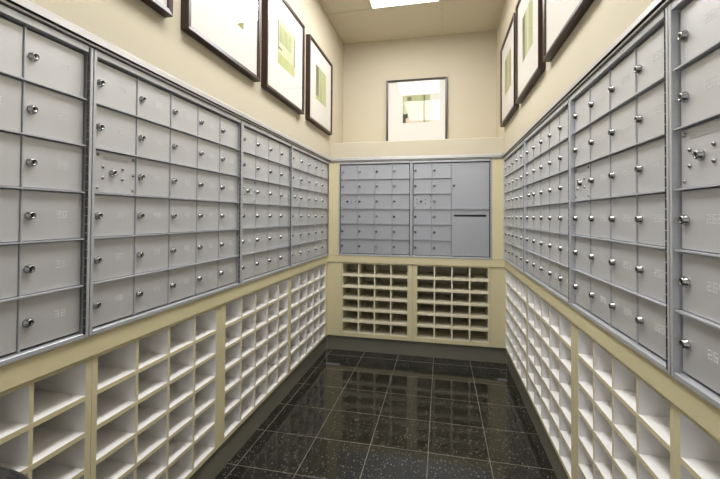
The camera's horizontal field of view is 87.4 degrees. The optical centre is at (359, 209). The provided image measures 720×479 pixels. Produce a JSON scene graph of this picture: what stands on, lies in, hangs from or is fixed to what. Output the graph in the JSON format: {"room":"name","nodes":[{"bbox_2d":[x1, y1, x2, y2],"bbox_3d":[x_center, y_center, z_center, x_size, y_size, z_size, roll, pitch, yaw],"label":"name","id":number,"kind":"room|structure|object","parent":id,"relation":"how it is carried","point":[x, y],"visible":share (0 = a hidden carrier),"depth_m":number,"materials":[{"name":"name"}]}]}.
{"room":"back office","nodes":[
{"label":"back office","id":0,"kind":"room"},
{"bbox_2d":[29,0,343,161],"bbox_3d":[-0.910,-0.265,1.585,0.440,3.020,5.104,0,-1,12],"label":"wall","id":1,"kind":"structure","parent":0,"point":[132,26],"depth_m":1.64,"materials":[{"name":"beige paint"}]},
{"bbox_2d":[141,0,172,17],"bbox_3d":[-0.768,-1.037,1.105,0.036,0.640,0.600,0,-1,12],"label":"framed picture","id":2,"kind":"object","parent":1,"relation":"attached to","point":[164,8],"visible":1,"depth_m":1.35,"materials":[{"name":"white paper"}]},
{"bbox_2d":[0,255,327,392],"bbox_3d":[-0.779,0.415,1.968,0.337,0.063,3.090,0,-1,12],"label":"trim","id":3,"kind":"structure","parent":1,"relation":"attached to","point":[14,374],"depth_m":1.20,"materials":[{"name":"beige laminate"}]},
{"bbox_2d":[0,4,93,366],"bbox_3d":[-1.008,-0.059,0.799,0.311,0.843,0.682,0,-1,12],"label":"mailbox","id":4,"kind":"object","parent":3,"relation":"on","point":[46,74],"visible":1,"depth_m":0.98,"materials":[{"name":"silver metal"}]},
{"bbox_2d":[88,49,241,335],"bbox_3d":[-0.846,-0.046,1.548,0.311,0.843,0.844,0,-1,12],"label":"mailbox","id":5,"kind":"object","parent":3,"relation":"on","point":[166,166],"visible":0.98,"depth_m":1.38,"materials":[{"name":"silver metal"}]},
{"bbox_2d":[241,121,291,284],"bbox_3d":[-0.687,-0.033,2.285,0.311,0.843,0.658,0,-1,12],"label":"mailbox","id":6,"kind":"object","parent":3,"relation":"on","point":[266,208],"visible":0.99,"depth_m":2.22,"materials":[{"name":"silver metal"}]},
{"bbox_2d":[291,145,328,267],"bbox_3d":[-0.525,-0.020,3.032,0.311,0.843,0.866,0,-1,12],"label":"mailbox","id":7,"kind":"object","parent":3,"relation":"on","point":[310,173],"visible":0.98,"depth_m":2.94,"materials":[{"name":"silver metal"}]},
{"bbox_2d":[0,0,330,161],"bbox_3d":[-0.609,-0.484,1.938,0.036,0.040,3.114,0,-1,12],"label":"trim","id":8,"kind":"structure","parent":1,"relation":"attached to","point":[27,8],"depth_m":1.22,"materials":[{"name":"paint"}]},
{"bbox_2d":[180,0,260,81],"bbox_3d":[-0.623,-1.026,1.775,0.036,0.640,0.600,0,-1,12],"label":"framed picture","id":9,"kind":"object","parent":1,"relation":"attached to","point":[230,29],"visible":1,"depth_m":1.79,"materials":[{"name":"white paper"}]},
{"bbox_2d":[212,0,243,29],"bbox_3d":[-0.616,-1.048,1.774,0.001,0.275,0.270,0,-1,12],"label":"art print","id":10,"kind":"object","parent":9,"relation":"attached to","point":[233,10],"depth_m":1.81},
{"bbox_2d":[189,336,326,478],"bbox_3d":[-0.653,1.188,1.944,0.038,0.129,3.124,0,-1,12],"label":"baseboard","id":11,"kind":"structure","parent":1,"relation":"attached to","point":[219,459],"depth_m":2.11,"materials":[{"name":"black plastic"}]},
{"bbox_2d":[0,356,91,478],"bbox_3d":[-1.019,0.762,0.839,0.308,0.670,0.635,0,-1,12],"label":"cubby unit","id":12,"kind":"object","parent":11,"relation":"on","point":[45,421],"visible":0.71,"depth_m":1.07,"materials":[{"name":"beige laminate"}]},
{"bbox_2d":[0,425,84,474],"bbox_3d":[-1.014,0.652,0.841,0.300,0.014,0.597,0,-1,12],"label":"shelf","id":13,"kind":"object","parent":12,"relation":"attached to","point":[48,440],"depth_m":1.05,"materials":[{"name":"beige laminate"}]},
{"bbox_2d":[0,389,85,444],"bbox_3d":[-1.013,0.546,0.843,0.300,0.014,0.597,0,-1,12],"label":"shelf","id":14,"kind":"object","parent":12,"relation":"attached to","point":[48,403],"depth_m":1.02,"materials":[{"name":"beige laminate"}]},
{"bbox_2d":[32,462,83,478],"bbox_3d":[-1.015,0.759,0.839,0.300,0.014,0.597,0,-1,12],"label":"shelf","id":15,"kind":"object","parent":12,"relation":"attached to","point":[47,470],"depth_m":1.09,"materials":[{"name":"beige laminate"}]},
{"bbox_2d":[90,305,220,478],"bbox_3d":[-0.880,0.773,1.480,0.308,0.670,0.672,0,-1,12],"label":"cubby unit","id":16,"kind":"object","parent":11,"relation":"on","point":[155,396],"visible":0.69,"depth_m":1.44,"materials":[{"name":"beige laminate"}]},
{"bbox_2d":[96,397,214,478],"bbox_3d":[-0.879,0.876,1.468,0.300,0.014,0.616,0,-1,12],"label":"shelf","id":17,"kind":"object","parent":16,"relation":"attached to","point":[112,467],"depth_m":1.41,"materials":[{"name":"beige laminate"}]},
{"bbox_2d":[96,374,215,464],"bbox_3d":[-0.878,0.770,1.470,0.300,0.014,0.616,0,-1,12],"label":"shelf","id":18,"kind":"object","parent":16,"relation":"attached to","point":[110,438],"depth_m":1.37,"materials":[{"name":"beige laminate"}]},
{"bbox_2d":[97,328,215,394],"bbox_3d":[-0.877,0.557,1.473,0.300,0.014,0.616,0,-1,12],"label":"shelf","id":19,"kind":"object","parent":16,"relation":"attached to","point":[110,375],"depth_m":1.37,"materials":[{"name":"beige laminate"}]},
{"bbox_2d":[97,351,215,429],"bbox_3d":[-0.878,0.664,1.472,0.300,0.014,0.616,0,-1,12],"label":"shelf","id":20,"kind":"object","parent":16,"relation":"attached to","point":[109,406],"depth_m":1.37,"materials":[{"name":"beige laminate"}]},
{"bbox_2d":[137,420,214,478],"bbox_3d":[-0.880,0.982,1.466,0.300,0.014,0.616,0,-1,12],"label":"shelf","id":21,"kind":"object","parent":16,"relation":"attached to","point":[178,446],"depth_m":1.52,"materials":[{"name":"beige laminate"}]},
{"bbox_2d":[219,277,289,446],"bbox_3d":[-0.721,0.786,2.215,0.308,0.670,0.828,0,-1,12],"label":"cubby unit","id":22,"kind":"object","parent":11,"relation":"on","point":[255,326],"visible":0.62,"depth_m":2.11,"materials":[{"name":"beige laminate"}]},
{"bbox_2d":[224,356,287,416],"bbox_3d":[-0.718,0.995,2.215,0.300,0.014,0.761,0,-1,12],"label":"shelf","id":23,"kind":"object","parent":22,"relation":"attached to","point":[231,401],"depth_m":2.10,"materials":[{"name":"beige laminate"}]},
{"bbox_2d":[225,309,287,349],"bbox_3d":[-0.716,0.677,2.220,0.300,0.014,0.761,0,-1,12],"label":"shelf","id":24,"kind":"object","parent":22,"relation":"attached to","point":[231,339],"depth_m":2.11,"materials":[{"name":"beige laminate"}]},
{"bbox_2d":[225,324,287,371],"bbox_3d":[-0.717,0.783,2.218,0.300,0.014,0.761,0,-1,12],"label":"shelf","id":25,"kind":"object","parent":22,"relation":"attached to","point":[231,360],"depth_m":2.11,"materials":[{"name":"beige laminate"}]},
{"bbox_2d":[225,340,287,393],"bbox_3d":[-0.717,0.889,2.216,0.300,0.014,0.761,0,-1,12],"label":"shelf","id":26,"kind":"object","parent":22,"relation":"attached to","point":[231,380],"depth_m":2.11,"materials":[{"name":"beige laminate"}]},
{"bbox_2d":[226,293,287,327],"bbox_3d":[-0.715,0.571,2.221,0.300,0.014,0.761,0,-1,12],"label":"shelf","id":27,"kind":"object","parent":22,"relation":"attached to","point":[231,318],"depth_m":2.12,"materials":[{"name":"beige laminate"}]},
{"bbox_2d":[289,262,327,373],"bbox_3d":[-0.541,0.801,3.049,0.308,0.670,0.876,0,-1,12],"label":"cubby unit","id":28,"kind":"object","parent":11,"relation":"on","point":[308,288],"visible":0.54,"depth_m":2.94,"materials":[{"name":"beige laminate"}]},
{"bbox_2d":[291,310,324,339],"bbox_3d":[-0.541,0.903,3.028,0.300,0.014,0.795,0,-1,12],"label":"shelf","id":29,"kind":"object","parent":28,"relation":"attached to","point":[295,332],"depth_m":2.92,"materials":[{"name":"beige laminate"}]},
{"bbox_2d":[291,322,324,354],"bbox_3d":[-0.542,1.010,3.027,0.300,0.014,0.795,0,-1,12],"label":"shelf","id":30,"kind":"object","parent":28,"relation":"attached to","point":[310,333],"depth_m":2.92,"materials":[{"name":"beige laminate"}]},
{"bbox_2d":[291,275,325,293],"bbox_3d":[-0.539,0.585,3.034,0.300,0.014,0.795,0,-1,12],"label":"shelf","id":31,"kind":"object","parent":28,"relation":"attached to","point":[310,281],"depth_m":2.93,"materials":[{"name":"beige laminate"}]},
{"bbox_2d":[291,286,325,308],"bbox_3d":[-0.540,0.691,3.032,0.300,0.014,0.795,0,-1,12],"label":"shelf","id":32,"kind":"object","parent":28,"relation":"attached to","point":[310,294],"depth_m":2.93,"materials":[{"name":"beige laminate"}]},
{"bbox_2d":[291,298,325,324],"bbox_3d":[-0.541,0.797,3.030,0.300,0.014,0.795,0,-1,12],"label":"shelf","id":33,"kind":"object","parent":28,"relation":"attached to","point":[310,307],"depth_m":2.93,"materials":[{"name":"beige laminate"}]},
{"bbox_2d":[261,0,304,114],"bbox_3d":[-0.480,-1.014,2.434,0.036,0.640,0.600,0,-1,12],"label":"framed picture","id":34,"kind":"object","parent":1,"relation":"attached to","point":[283,32],"visible":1,"depth_m":2.38,"materials":[{"name":"white paper"}]},
{"bbox_2d":[278,18,294,77],"bbox_3d":[-0.473,-1.036,2.433,0.001,0.275,0.270,0,-1,12],"label":"art print","id":35,"kind":"object","parent":34,"relation":"attached to","point":[286,38],"depth_m":2.43},
{"bbox_2d":[305,34,332,134],"bbox_3d":[-0.330,-1.002,3.130,0.036,0.640,0.600,0,-1,12],"label":"framed picture","id":36,"kind":"object","parent":1,"relation":"attached to","point":[319,70],"visible":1,"depth_m":3.06,"materials":[{"name":"white paper"}]},
{"bbox_2d":[316,64,325,106],"bbox_3d":[-0.323,-1.024,3.129,0.001,0.275,0.270,0,-1,12],"label":"art print","id":37,"kind":"object","parent":36,"relation":"attached to","point":[320,73],"depth_m":3.11},
{"bbox_2d":[214,349,556,478],"bbox_3d":[0.033,1.272,1.354,2.400,0.050,5.104,0,-1,12],"label":"floor","id":38,"kind":"structure","parent":0,"point":[352,414],"depth_m":2.18,"materials":[{"name":"black stone"}]},
{"bbox_2d":[0,467,28,478],"bbox_3d":[-0.721,0.829,0.624,0.307,0.802,0.302,0,-1,12],"label":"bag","id":39,"kind":"object","parent":38,"relation":"on","point":[5,473],"visible":1,"depth_m":0.71,"materials":[{"name":"grey"}]},
{"bbox_2d":[326,0,463,15],"bbox_3d":[0.444,-1.738,3.199,1.515,0.004,0.022,0,-1,12],"label":"trim","id":40,"kind":"structure","parent":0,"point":[447,0],"depth_m":3.25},
{"bbox_2d":[319,0,504,43],"bbox_3d":[0.053,-1.812,1.404,2.400,0.080,5.104,0,-1,12],"label":"ceiling","id":41,"kind":"structure","parent":0,"point":[466,16],"depth_m":3.43,"materials":[{"name":"beige paint"}]},
{"bbox_2d":[368,0,440,9],"bbox_3d":[0.254,-1.745,2.593,0.586,0.011,1.225,0,-1,12],"label":"recessed light","id":42,"kind":"object","parent":41,"relation":"in","point":[374,4],"visible":1,"depth_m":3.15,"materials":[{"name":"white plastic"}]},
{"bbox_2d":[330,30,503,161],"bbox_3d":[0.523,-0.224,3.584,1.515,3.020,0.590,0,-1,12],"label":"wall","id":43,"kind":"structure","parent":0,"point":[467,60],"depth_m":3.70,"materials":[{"name":"beige paint"}]},
{"bbox_2d":[329,162,338,254],"bbox_3d":[-0.245,-0.013,3.460,0.107,0.846,0.030,0,-1,12],"label":"trim","id":44,"kind":"structure","parent":43,"relation":"attached to","point":[333,166],"depth_m":3.44,"materials":[{"name":"beige laminate"}]},
{"bbox_2d":[327,262,341,335],"bbox_3d":[-0.235,0.809,3.449,0.137,0.670,0.020,0,-1,12],"label":"trim","id":45,"kind":"structure","parent":43,"relation":"attached to","point":[334,296],"depth_m":3.44,"materials":[{"name":"beige laminate"}]},
{"bbox_2d":[386,77,446,140],"bbox_3d":[0.561,-0.983,3.749,0.600,0.640,0.036,0,-1,12],"label":"framed picture","id":46,"kind":"object","parent":43,"relation":"attached to","point":[416,109],"visible":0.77,"depth_m":3.74,"materials":[{"name":"white paper"}]},
{"bbox_2d":[403,94,429,122],"bbox_3d":[0.560,-1.005,3.743,0.270,0.275,0.001,0,-1,12],"label":"art print","id":47,"kind":"object","parent":46,"relation":"attached to","point":[416,107],"depth_m":3.74},
{"bbox_2d":[327,335,505,363],"bbox_3d":[0.463,1.218,3.324,1.561,0.129,0.035,0,-1,12],"label":"baseboard","id":48,"kind":"structure","parent":43,"relation":"attached to","point":[399,347],"depth_m":3.29,"materials":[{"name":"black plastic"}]},
{"bbox_2d":[341,262,412,340],"bbox_3d":[0.178,0.813,3.509,0.639,0.670,0.308,0,-1,12],"label":"cubby unit","id":49,"kind":"object","parent":48,"relation":"on","point":[377,298],"visible":0.84,"depth_m":3.45,"materials":[{"name":"beige laminate"}]},
{"bbox_2d":[342,311,406,325],"bbox_3d":[0.159,1.008,3.505,0.586,0.021,0.300,0,-1,12],"label":"shelf","id":50,"kind":"object","parent":49,"relation":"attached to","point":[350,316],"depth_m":3.45,"materials":[{"name":"beige wood"}]},
{"bbox_2d":[343,269,406,278],"bbox_3d":[0.162,0.595,3.512,0.586,0.021,0.300,0,-1,12],"label":"shelf","id":51,"kind":"object","parent":49,"relation":"attached to","point":[382,273],"depth_m":3.44,"materials":[{"name":"beige wood"}]},
{"bbox_2d":[343,280,406,289],"bbox_3d":[0.161,0.698,3.510,0.586,0.021,0.300,0,-1,12],"label":"shelf","id":52,"kind":"object","parent":49,"relation":"attached to","point":[369,284],"depth_m":3.45,"materials":[{"name":"beige wood"}]},
{"bbox_2d":[343,290,406,301],"bbox_3d":[0.160,0.801,3.509,0.586,0.021,0.300,0,-1,12],"label":"shelf","id":53,"kind":"object","parent":49,"relation":"attached to","point":[382,295],"depth_m":3.46,"materials":[{"name":"beige wood"}]},
{"bbox_2d":[343,301,406,313],"bbox_3d":[0.160,0.905,3.507,0.586,0.021,0.300,0,-1,12],"label":"shelf","id":54,"kind":"object","parent":49,"relation":"attached to","point":[366,306],"depth_m":3.45,"materials":[{"name":"beige wood"}]},
{"bbox_2d":[412,264,489,346],"bbox_3d":[0.807,0.815,3.373,0.644,0.670,0.308,0,-1,12],"label":"cubby unit","id":55,"kind":"object","parent":48,"relation":"on","point":[451,304],"visible":0.83,"depth_m":3.29,"materials":[{"name":"beige laminate"}]},
{"bbox_2d":[417,272,487,281],"bbox_3d":[0.819,0.597,3.370,0.589,0.021,0.300,0,-1,12],"label":"shelf","id":56,"kind":"object","parent":55,"relation":"attached to","point":[457,276],"depth_m":3.30,"materials":[{"name":"beige wood"}]},
{"bbox_2d":[417,283,487,293],"bbox_3d":[0.818,0.700,3.368,0.589,0.021,0.300,0,-1,12],"label":"shelf","id":57,"kind":"object","parent":55,"relation":"attached to","point":[475,288],"depth_m":3.30,"materials":[{"name":"beige wood"}]},
{"bbox_2d":[417,294,487,306],"bbox_3d":[0.818,0.803,3.366,0.589,0.021,0.300,0,-1,12],"label":"shelf","id":58,"kind":"object","parent":55,"relation":"attached to","point":[458,299],"depth_m":3.32,"materials":[{"name":"beige wood"}]},
{"bbox_2d":[417,305,487,318],"bbox_3d":[0.817,0.907,3.365,0.589,0.021,0.300,0,-1,12],"label":"shelf","id":59,"kind":"object","parent":55,"relation":"attached to","point":[480,312],"depth_m":3.32,"materials":[{"name":"beige wood"}]},
{"bbox_2d":[417,315,487,330],"bbox_3d":[0.816,1.010,3.363,0.589,0.021,0.300,0,-1,12],"label":"shelf","id":60,"kind":"object","parent":55,"relation":"attached to","point":[459,323],"depth_m":3.31,"materials":[{"name":"beige wood"}]},
{"bbox_2d":[328,255,504,266],"bbox_3d":[0.492,0.448,3.452,1.575,0.063,0.339,0,-1,12],"label":"trim","id":61,"kind":"structure","parent":43,"relation":"attached to","point":[331,258],"depth_m":3.27,"materials":[{"name":"beige laminate"}]},
{"bbox_2d":[338,161,411,256],"bbox_3d":[0.158,-0.008,3.511,0.656,0.843,0.311,0,-1,12],"label":"mailbox","id":62,"kind":"object","parent":61,"relation":"on","point":[375,197],"visible":1,"depth_m":3.37,"materials":[{"name":"silver metal"}]},
{"bbox_2d":[411,159,491,258],"bbox_3d":[0.807,-0.006,3.370,0.666,0.843,0.311,0,-1,12],"label":"mailbox","id":63,"kind":"object","parent":61,"relation":"on","point":[451,199],"visible":1,"depth_m":3.23,"materials":[{"name":"silver metal"}]},
{"bbox_2d":[331,153,501,161],"bbox_3d":[0.463,-0.455,3.302,1.479,0.040,0.036,0,-1,12],"label":"trim","id":64,"kind":"structure","parent":43,"relation":"attached to","point":[495,155],"depth_m":3.28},
{"bbox_2d":[491,158,503,259],"bbox_3d":[1.165,-0.008,3.155,0.117,0.846,0.030,0,-1,12],"label":"trim","id":65,"kind":"structure","parent":43,"relation":"attached to","point":[497,188],"depth_m":3.14,"materials":[{"name":"beige laminate"}]},
{"bbox_2d":[490,267,505,347],"bbox_3d":[1.155,0.814,3.148,0.128,0.670,0.020,0,-1,12],"label":"trim","id":66,"kind":"structure","parent":43,"relation":"attached to","point":[497,274],"depth_m":3.14,"materials":[{"name":"beige laminate"}]},
{"bbox_2d":[441,0,442,35],"bbox_3d":[0.285,-1.770,1.292,0.022,0.004,4.984,0,-1,12],"label":"trim","id":67,"kind":"structure","parent":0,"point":[441,0],"depth_m":3.41,"materials":[{"name":"beige paint"}]},
{"bbox_2d":[496,0,654,157],"bbox_3d":[1.001,-0.260,1.171,0.440,3.020,5.104,0,-1,12],"label":"wall","id":68,"kind":"structure","parent":0,"point":[604,21],"depth_m":1.55,"materials":[{"name":"beige paint"}]},
{"bbox_2d":[500,12,518,126],"bbox_3d":[1.120,-1.012,2.835,0.036,0.640,0.600,0,-1,12],"label":"framed picture","id":69,"kind":"object","parent":68,"relation":"attached to","point":[508,107],"visible":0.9,"depth_m":2.81,"materials":[{"name":"white paper"}]},
{"bbox_2d":[505,48,510,94],"bbox_3d":[1.114,-1.034,2.837,0.001,0.275,0.270,0,-1,12],"label":"art print","id":70,"kind":"object","parent":69,"relation":"attached to","point":[508,57],"depth_m":2.81},
{"bbox_2d":[515,0,545,103],"bbox_3d":[0.980,-1.023,2.190,0.036,0.640,0.600,0,-1,12],"label":"framed picture","id":71,"kind":"object","parent":68,"relation":"attached to","point":[529,64],"visible":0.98,"depth_m":2.19,"materials":[{"name":"white paper"}]},
{"bbox_2d":[522,0,532,62],"bbox_3d":[0.974,-1.046,2.192,0.001,0.275,0.270,0,-1,12],"label":"art print","id":72,"kind":"object","parent":71,"relation":"attached to","point":[527,17],"depth_m":2.19},
{"bbox_2d":[507,353,568,478],"bbox_3d":[0.909,1.193,1.606,0.036,0.129,3.124,0,-1,12],"label":"baseboard","id":73,"kind":"structure","parent":68,"relation":"attached to","point":[560,473],"depth_m":2.08,"materials":[{"name":"black plastic"}]},
{"bbox_2d":[506,269,526,391],"bbox_3d":[1.273,0.807,2.698,0.308,0.670,0.804,0,-1,12],"label":"cubby unit","id":74,"kind":"object","parent":73,"relation":"on","point":[516,290],"visible":0.34,"depth_m":2.66,"materials":[{"name":"beige laminate"}]},
{"bbox_2d":[506,281,525,302],"bbox_3d":[1.272,0.591,2.707,0.300,0.014,0.771,0,-1,12],"label":"shelf","id":75,"kind":"object","parent":74,"relation":"attached to","point":[512,287],"depth_m":2.67,"materials":[{"name":"beige laminate"}]},
{"bbox_2d":[506,294,525,319],"bbox_3d":[1.271,0.698,2.705,0.300,0.014,0.771,0,-1,12],"label":"shelf","id":76,"kind":"object","parent":74,"relation":"attached to","point":[518,306],"depth_m":2.67,"materials":[{"name":"beige laminate"}]},
{"bbox_2d":[506,307,525,336],"bbox_3d":[1.270,0.804,2.704,0.300,0.014,0.771,0,-1,12],"label":"shelf","id":77,"kind":"object","parent":74,"relation":"attached to","point":[523,328],"depth_m":2.67,"materials":[{"name":"beige laminate"}]},
{"bbox_2d":[506,320,525,353],"bbox_3d":[1.269,0.910,2.702,0.300,0.014,0.771,0,-1,12],"label":"shelf","id":78,"kind":"object","parent":74,"relation":"attached to","point":[514,330],"depth_m":2.67,"materials":[{"name":"beige laminate"}]},
{"bbox_2d":[506,333,525,370],"bbox_3d":[1.269,1.016,2.700,0.300,0.014,0.771,0,-1,12],"label":"shelf","id":79,"kind":"object","parent":74,"relation":"attached to","point":[523,360],"depth_m":2.66,"materials":[{"name":"beige laminate"}]},
{"bbox_2d":[527,286,574,478],"bbox_3d":[1.098,0.793,1.888,0.308,0.670,0.849,0,-1,12],"label":"cubby unit","id":80,"kind":"object","parent":73,"relation":"on","point":[550,334],"visible":0.38,"depth_m":1.84,"materials":[{"name":"beige laminate"}]},
{"bbox_2d":[528,304,570,349],"bbox_3d":[1.097,0.577,1.901,0.300,0.014,0.788,0,-1,12],"label":"shelf","id":81,"kind":"object","parent":80,"relation":"attached to","point":[564,337],"depth_m":1.84,"materials":[{"name":"beige laminate"}]},
{"bbox_2d":[528,321,570,375],"bbox_3d":[1.097,0.683,1.900,0.300,0.014,0.788,0,-1,12],"label":"shelf","id":82,"kind":"object","parent":80,"relation":"attached to","point":[565,361],"depth_m":1.84,"materials":[{"name":"beige laminate"}]},
{"bbox_2d":[528,338,570,400],"bbox_3d":[1.096,0.789,1.898,0.300,0.014,0.788,0,-1,12],"label":"shelf","id":83,"kind":"object","parent":80,"relation":"attached to","point":[564,384],"depth_m":1.84,"materials":[{"name":"beige laminate"}]},
{"bbox_2d":[528,356,570,426],"bbox_3d":[1.095,0.896,1.896,0.300,0.014,0.788,0,-1,12],"label":"shelf","id":84,"kind":"object","parent":80,"relation":"attached to","point":[564,408],"depth_m":1.84,"materials":[{"name":"beige laminate"}]},
{"bbox_2d":[528,373,570,452],"bbox_3d":[1.094,1.002,1.895,0.300,0.014,0.788,0,-1,12],"label":"shelf","id":85,"kind":"object","parent":80,"relation":"attached to","point":[564,432],"depth_m":1.84,"materials":[{"name":"beige laminate"}]},
{"bbox_2d":[574,324,674,478],"bbox_3d":[0.938,0.780,1.147,0.308,0.670,0.663,0,-1,12],"label":"cubby unit","id":86,"kind":"object","parent":73,"relation":"on","point":[625,427],"visible":0.66,"depth_m":1.16,"materials":[{"name":"beige laminate"}]},
{"bbox_2d":[578,464,592,478],"bbox_3d":[0.930,0.988,1.134,0.300,0.014,0.606,0,-1,12],"label":"shelf","id":87,"kind":"object","parent":86,"relation":"attached to","point":[586,470],"depth_m":1.43,"materials":[{"name":"beige laminate"}]},
{"bbox_2d":[578,436,611,478],"bbox_3d":[0.931,0.882,1.136,0.300,0.014,0.606,0,-1,12],"label":"shelf","id":88,"kind":"object","parent":86,"relation":"attached to","point":[603,466],"depth_m":1.31,"materials":[{"name":"beige laminate"}]},
{"bbox_2d":[578,409,636,478],"bbox_3d":[0.931,0.776,1.138,0.300,0.014,0.606,0,-1,12],"label":"shelf","id":89,"kind":"object","parent":86,"relation":"attached to","point":[626,465],"depth_m":1.21,"materials":[{"name":"beige laminate"}]},
{"bbox_2d":[578,354,669,451],"bbox_3d":[0.933,0.564,1.141,0.300,0.014,0.606,0,-1,12],"label":"shelf","id":90,"kind":"object","parent":86,"relation":"attached to","point":[657,422],"depth_m":1.07,"materials":[{"name":"beige laminate"}]},
{"bbox_2d":[578,381,669,478],"bbox_3d":[0.932,0.670,1.139,0.300,0.014,0.606,0,-1,12],"label":"shelf","id":91,"kind":"object","parent":86,"relation":"attached to","point":[657,463],"depth_m":1.10,"materials":[{"name":"beige laminate"}]},
{"bbox_2d":[675,405,719,478],"bbox_3d":[0.797,0.768,0.500,0.308,0.670,0.659,0,-1,12],"label":"cubby unit","id":92,"kind":"object","parent":73,"relation":"on","point":[697,451],"visible":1,"depth_m":0.83,"materials":[{"name":"beige laminate"}]},
{"bbox_2d":[680,457,719,478],"bbox_3d":[0.795,0.553,0.504,0.300,0.014,0.620,0,-1,12],"label":"shelf","id":93,"kind":"object","parent":92,"relation":"attached to","point":[698,467],"depth_m":0.81,"materials":[{"name":"beige laminate"}]},
{"bbox_2d":[543,0,593,61],"bbox_3d":[0.836,-1.035,1.521,0.036,0.640,0.600,0,-1,12],"label":"framed picture","id":94,"kind":"object","parent":68,"relation":"attached to","point":[560,17],"visible":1,"depth_m":1.61,"materials":[{"name":"white paper"}]},
{"bbox_2d":[502,0,673,157],"bbox_3d":[0.875,-0.479,1.617,0.036,0.040,3.114,0,-1,12],"label":"trim","id":95,"kind":"structure","parent":68,"relation":"attached to","point":[657,6],"depth_m":1.18,"materials":[{"name":"paint"}]},
{"bbox_2d":[505,261,719,440],"bbox_3d":[1.037,0.421,1.575,0.337,0.063,3.090,0,-1,12],"label":"trim","id":96,"kind":"structure","parent":68,"relation":"attached to","point":[696,407],"depth_m":0.98,"materials":[{"name":"beige laminate"}]},
{"bbox_2d":[504,140,523,272],"bbox_3d":[1.261,-0.013,2.709,0.311,0.843,0.792,0,-1,12],"label":"mailbox","id":97,"kind":"object","parent":96,"relation":"on","point":[514,161],"visible":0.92,"depth_m":2.74,"materials":[{"name":"silver metal"}]},
{"bbox_2d":[524,98,569,305],"bbox_3d":[1.087,-0.028,1.904,0.311,0.843,0.850,0,-1,12],"label":"mailbox","id":98,"kind":"object","parent":96,"relation":"on","point":[547,148],"visible":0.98,"depth_m":1.86,"materials":[{"name":"silver metal"}]},
{"bbox_2d":[569,6,670,375],"bbox_3d":[0.925,-0.041,1.155,0.311,0.843,0.677,0,-1,12],"label":"mailbox","id":99,"kind":"object","parent":96,"relation":"on","point":[619,118],"visible":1,"depth_m":1.08,"materials":[{"name":"silver metal"}]},
{"bbox_2d":[668,0,719,409],"bbox_3d":[0.781,-0.052,0.488,0.311,0.843,0.681,0,-1,12],"label":"mailbox","id":100,"kind":"object","parent":96,"relation":"on","point":[693,25],"visible":1,"depth_m":0.79,"materials":[{"name":"silver metal"}]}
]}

